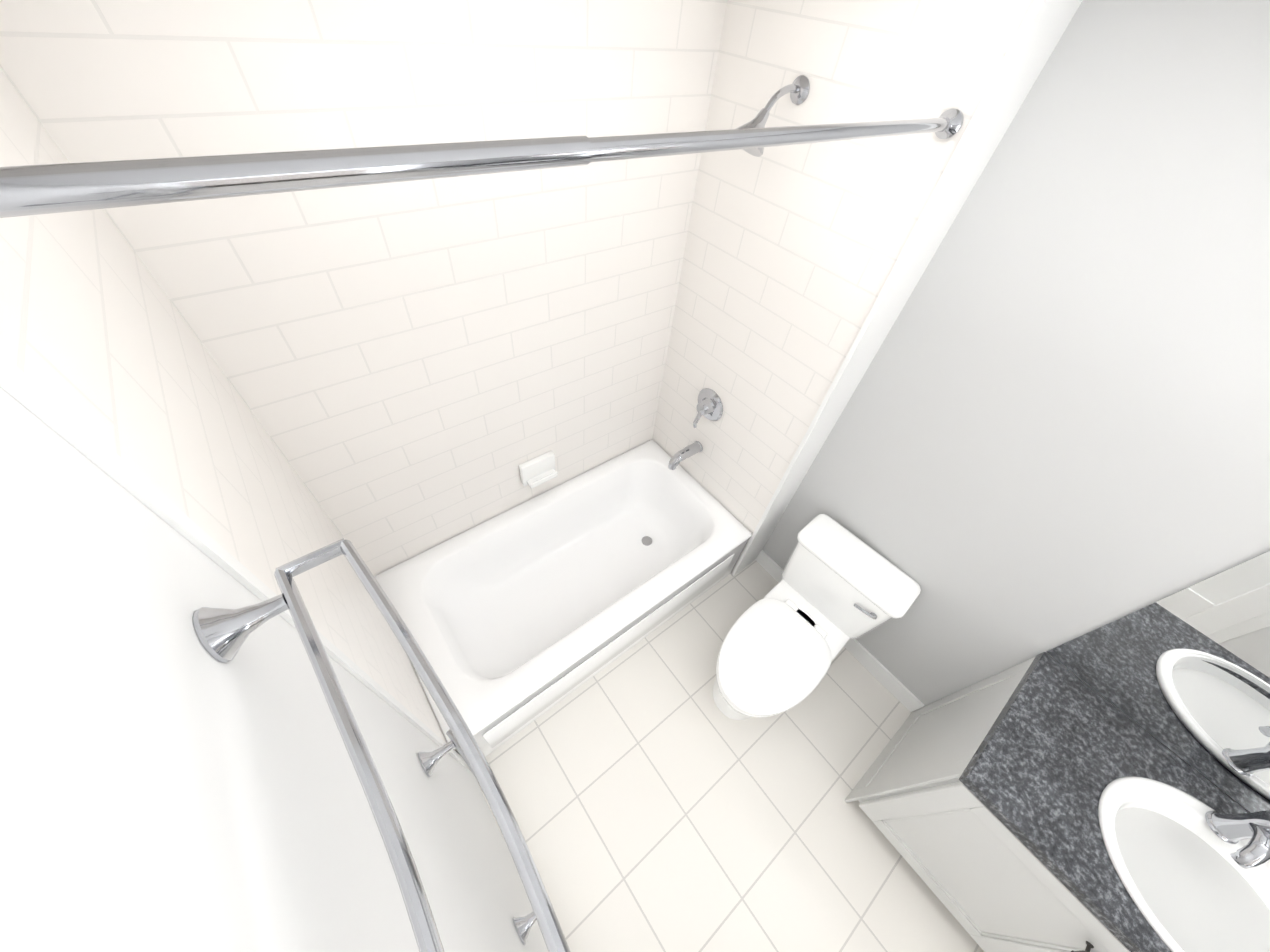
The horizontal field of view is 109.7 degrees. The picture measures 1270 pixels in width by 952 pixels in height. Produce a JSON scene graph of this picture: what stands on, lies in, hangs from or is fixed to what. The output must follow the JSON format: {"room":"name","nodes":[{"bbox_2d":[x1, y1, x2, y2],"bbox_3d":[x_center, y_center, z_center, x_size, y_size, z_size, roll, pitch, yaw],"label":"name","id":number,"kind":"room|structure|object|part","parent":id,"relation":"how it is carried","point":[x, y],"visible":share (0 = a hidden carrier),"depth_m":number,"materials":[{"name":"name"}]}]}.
{"room":"bathroom","nodes":[
{"label":"bathroom","id":0,"kind":"room"},
{"bbox_2d":[0,68,460,755],"bbox_3d":[-0.853,0.146,1.083,0.100,2.350,0.885,-28,58,-27],"label":"tiled wall","id":1,"kind":"structure","parent":0,"point":[100,340],"depth_m":0.65,"materials":[{"name":"tile"}]},
{"bbox_2d":[0,108,963,217],"bbox_3d":[0.105,-0.477,0.638,1.520,0.084,0.054,-28,58,-27],"label":"rail","id":2,"kind":"object","parent":1,"relation":"attached to","point":[25,190],"visible":1,"depth_m":0.41,"materials":[{"name":"silver metal"}]},
{"bbox_2d":[0,387,547,951],"bbox_3d":[0.231,1.274,0.244,0.100,2.350,2.665,-28,58,-27],"label":"wall","id":3,"kind":"structure","parent":0,"point":[168,783],"depth_m":0.33,"materials":[{"name":"white paint"}]},
{"bbox_2d":[0,352,470,770],"bbox_3d":[-0.537,0.425,0.911,0.007,2.305,0.026,-28,58,-27],"label":"trim","id":4,"kind":"structure","parent":3,"relation":"attached to","point":[24,389],"depth_m":0.43,"materials":[{"name":"white paint"}]},
{"bbox_2d":[193,538,569,951],"bbox_3d":[-0.171,0.298,0.333,0.161,0.058,0.642,-28,58,-27],"label":"towel rail","id":5,"kind":"object","parent":3,"relation":"attached to","point":[222,634],"visible":1,"depth_m":0.39,"materials":[{"name":"silver metal"}]},
{"bbox_2d":[418,729,477,780],"bbox_3d":[-0.262,0.806,0.899,0.110,0.058,0.622,-28,58,-27],"label":"towel rail","id":6,"kind":"object","parent":3,"relation":"attached to","point":[429,761],"visible":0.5,"depth_m":1.01,"materials":[{"name":"silver metal"}]},
{"bbox_2d":[512,912,536,944],"bbox_3d":[-0.287,1.040,1.130,0.086,0.077,0.189,-28,58,-27],"label":"paper holder","id":7,"kind":"object","parent":3,"relation":"attached to","point":[523,925],"visible":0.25,"depth_m":1.07,"materials":[{"name":"silver metal"}]},
{"bbox_2d":[0,0,727,575],"bbox_3d":[-0.385,-0.479,1.679,1.700,2.350,0.100,-28,58,-27],"label":"tiled wall","id":8,"kind":"structure","parent":0,"point":[414,368],"depth_m":1.17,"materials":[{"name":"tile"}]},
{"bbox_2d":[519,451,557,487],"bbox_3d":[-0.434,-0.021,2.045,0.170,0.124,0.074,-28,58,-27],"label":"soap dish","id":9,"kind":"object","parent":8,"relation":"attached to","point":[538,470],"visible":1,"depth_m":2.03,"materials":[{"name":"white ceramic"}]},
{"bbox_2d":[476,560,983,951],"bbox_3d":[0.555,1.414,1.788,1.900,0.100,3.550,-28,58,-27],"label":"floor","id":10,"kind":"structure","parent":0,"point":[658,800],"depth_m":1.76,"materials":[{"name":"tile"}]},
{"bbox_2d":[374,440,751,756],"bbox_3d":[-0.275,0.477,2.167,1.518,0.392,0.786,-28,58,-27],"label":"bathtub","id":11,"kind":"object","parent":10,"relation":"on","point":[518,618],"visible":0.98,"depth_m":2.12,"materials":[{"name":"white ceramic"}]},
{"bbox_3d":[-0.039,0.731,1.988,1.318,0.225,0.006,-28,58,-27],"label":"apron panel","id":12,"kind":"part","parent":11,"relation":"part of","materials":[{"name":"white ceramic"}]},
{"bbox_2d":[713,514,920,719],"bbox_3d":[0.649,0.676,1.927,0.809,0.666,0.485,-28,58,-27],"label":"toilet","id":13,"kind":"object","parent":10,"relation":"on","point":[833,591],"visible":1,"depth_m":1.82,"materials":[{"name":"white ceramic"}]},
{"bbox_3d":[0.553,0.850,1.982,0.555,0.340,0.385,-28,58,-27],"label":"bowl","id":14,"kind":"part","parent":13,"relation":"part of","materials":[{"name":"white ceramic"}]},
{"bbox_3d":[0.559,0.730,1.829,0.534,0.045,0.385,-28,58,-27],"label":"seat","id":15,"kind":"part","parent":13,"relation":"part of","materials":[{"name":"white plastic"}]},
{"bbox_3d":[0.889,0.458,1.944,0.222,0.292,0.454,-28,58,-27],"label":"tank","id":16,"kind":"part","parent":13,"relation":"part of","materials":[{"name":"white ceramic"}]},
{"bbox_3d":[0.902,0.352,1.820,0.238,0.036,0.485,-28,58,-27],"label":"tank lid","id":17,"kind":"part","parent":13,"relation":"part of","materials":[{"name":"white ceramic"}]},
{"bbox_3d":[0.909,0.533,1.762,0.026,0.029,0.089,-28,58,-27],"label":"lever","id":18,"kind":"part","parent":13,"relation":"part of","materials":[{"name":"silver metal"}]},
{"bbox_2d":[845,655,1132,951],"bbox_3d":[1.565,1.478,1.292,0.612,0.750,1.563,-28,58,-27],"label":"bathroom vanity","id":19,"kind":"object","parent":10,"relation":"on","point":[1007,898],"depth_m":1.41,"materials":[{"name":"grey paint"}]},
{"bbox_3d":[1.114,0.974,1.672,0.556,0.750,0.011,-28,58,-27],"label":"panel","id":20,"kind":"part","parent":19,"relation":"part of","materials":[{"name":"grey paint"}]},
{"bbox_3d":[1.054,1.228,1.376,0.020,0.625,0.506,-28,58,-27],"label":"door","id":21,"kind":"part","parent":19,"relation":"part of","materials":[{"name":"grey paint"}]},
{"bbox_3d":[1.154,1.216,1.139,0.046,0.084,0.023,-28,58,-27],"label":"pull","id":22,"kind":"part","parent":19,"relation":"part of","materials":[{"name":"grey metal"}]},
{"bbox_2d":[961,652,1232,951],"bbox_3d":[1.614,1.214,1.001,0.580,0.038,1.564,-28,58,-27],"label":"countertop","id":23,"kind":"structure","parent":19,"relation":"on","point":[1042,767],"depth_m":1.26,"materials":[{"name":"grey stone"}]},
{"bbox_2d":[1069,736,1269,951],"bbox_3d":[1.434,1.076,1.146,0.444,0.144,0.523,-28,58,-27],"label":"sink","id":24,"kind":"object","parent":23,"relation":"in","point":[1147,841],"depth_m":1.16,"materials":[{"name":"white ceramic"}]},
{"bbox_2d":[1205,800,1269,875],"bbox_3d":[1.540,0.888,1.094,0.159,0.208,0.071,-28,58,-27],"label":"faucet","id":25,"kind":"object","parent":23,"relation":"on","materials":[{"name":"silver metal"}]},
{"bbox_2d":[652,0,1033,571],"bbox_3d":[0.483,-0.514,1.816,0.180,2.350,0.785,-28,58,-27],"label":"tiled wall","id":26,"kind":"structure","parent":0,"point":[792,253],"depth_m":1.33,"materials":[{"name":"tile"}]},
{"bbox_2d":[668,441,702,469],"bbox_3d":[0.244,-0.102,2.204,0.186,0.085,0.060,-28,58,-27],"label":"tub spout","id":27,"kind":"object","parent":26,"relation":"attached to","point":[688,451],"visible":1,"depth_m":2.18,"materials":[{"name":"silver metal"}]},
{"bbox_2d":[693,388,722,427],"bbox_3d":[0.309,-0.299,2.023,0.085,0.180,0.156,-28,58,-27],"label":"tub valve","id":28,"kind":"object","parent":26,"relation":"attached to","point":[709,406],"visible":1,"depth_m":2.00,"materials":[{"name":"silver metal"}]},
{"bbox_2d":[736,75,809,156],"bbox_3d":[0.358,-0.961,1.197,0.209,0.168,0.102,-28,58,-27],"label":"shower head","id":29,"kind":"object","parent":26,"relation":"attached to","point":[798,89],"visible":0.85,"depth_m":1.18},
{"bbox_2d":[732,0,1082,575],"bbox_3d":[0.723,-0.257,1.624,0.192,2.350,0.016,-28,58,-27],"label":"trim","id":30,"kind":"structure","parent":26,"relation":"attached to","point":[1042,28],"depth_m":1.14,"materials":[{"name":"white paint"}]},
{"bbox_2d":[762,0,1269,812],"bbox_3d":[1.377,0.242,1.274,0.100,2.350,3.550,-28,58,-27],"label":"wall","id":31,"kind":"structure","parent":0,"point":[1050,430],"depth_m":1.11,"materials":[{"name":"grey paint"}]},
{"bbox_2d":[756,550,923,711],"bbox_3d":[0.995,0.754,2.277,0.012,0.100,0.981,-28,58,-27],"label":"baseboard","id":32,"kind":"structure","parent":31,"relation":"attached to","point":[885,677],"depth_m":2.15,"materials":[{"name":"white paint"}]},
{"bbox_2d":[1046,550,1269,812],"bbox_3d":[1.889,0.763,0.749,0.005,0.972,1.563,-28,58,-27],"label":"mirror glass","id":33,"kind":"object","parent":31,"relation":"attached to","point":[1184,674],"visible":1,"depth_m":1.20,"materials":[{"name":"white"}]}
]}

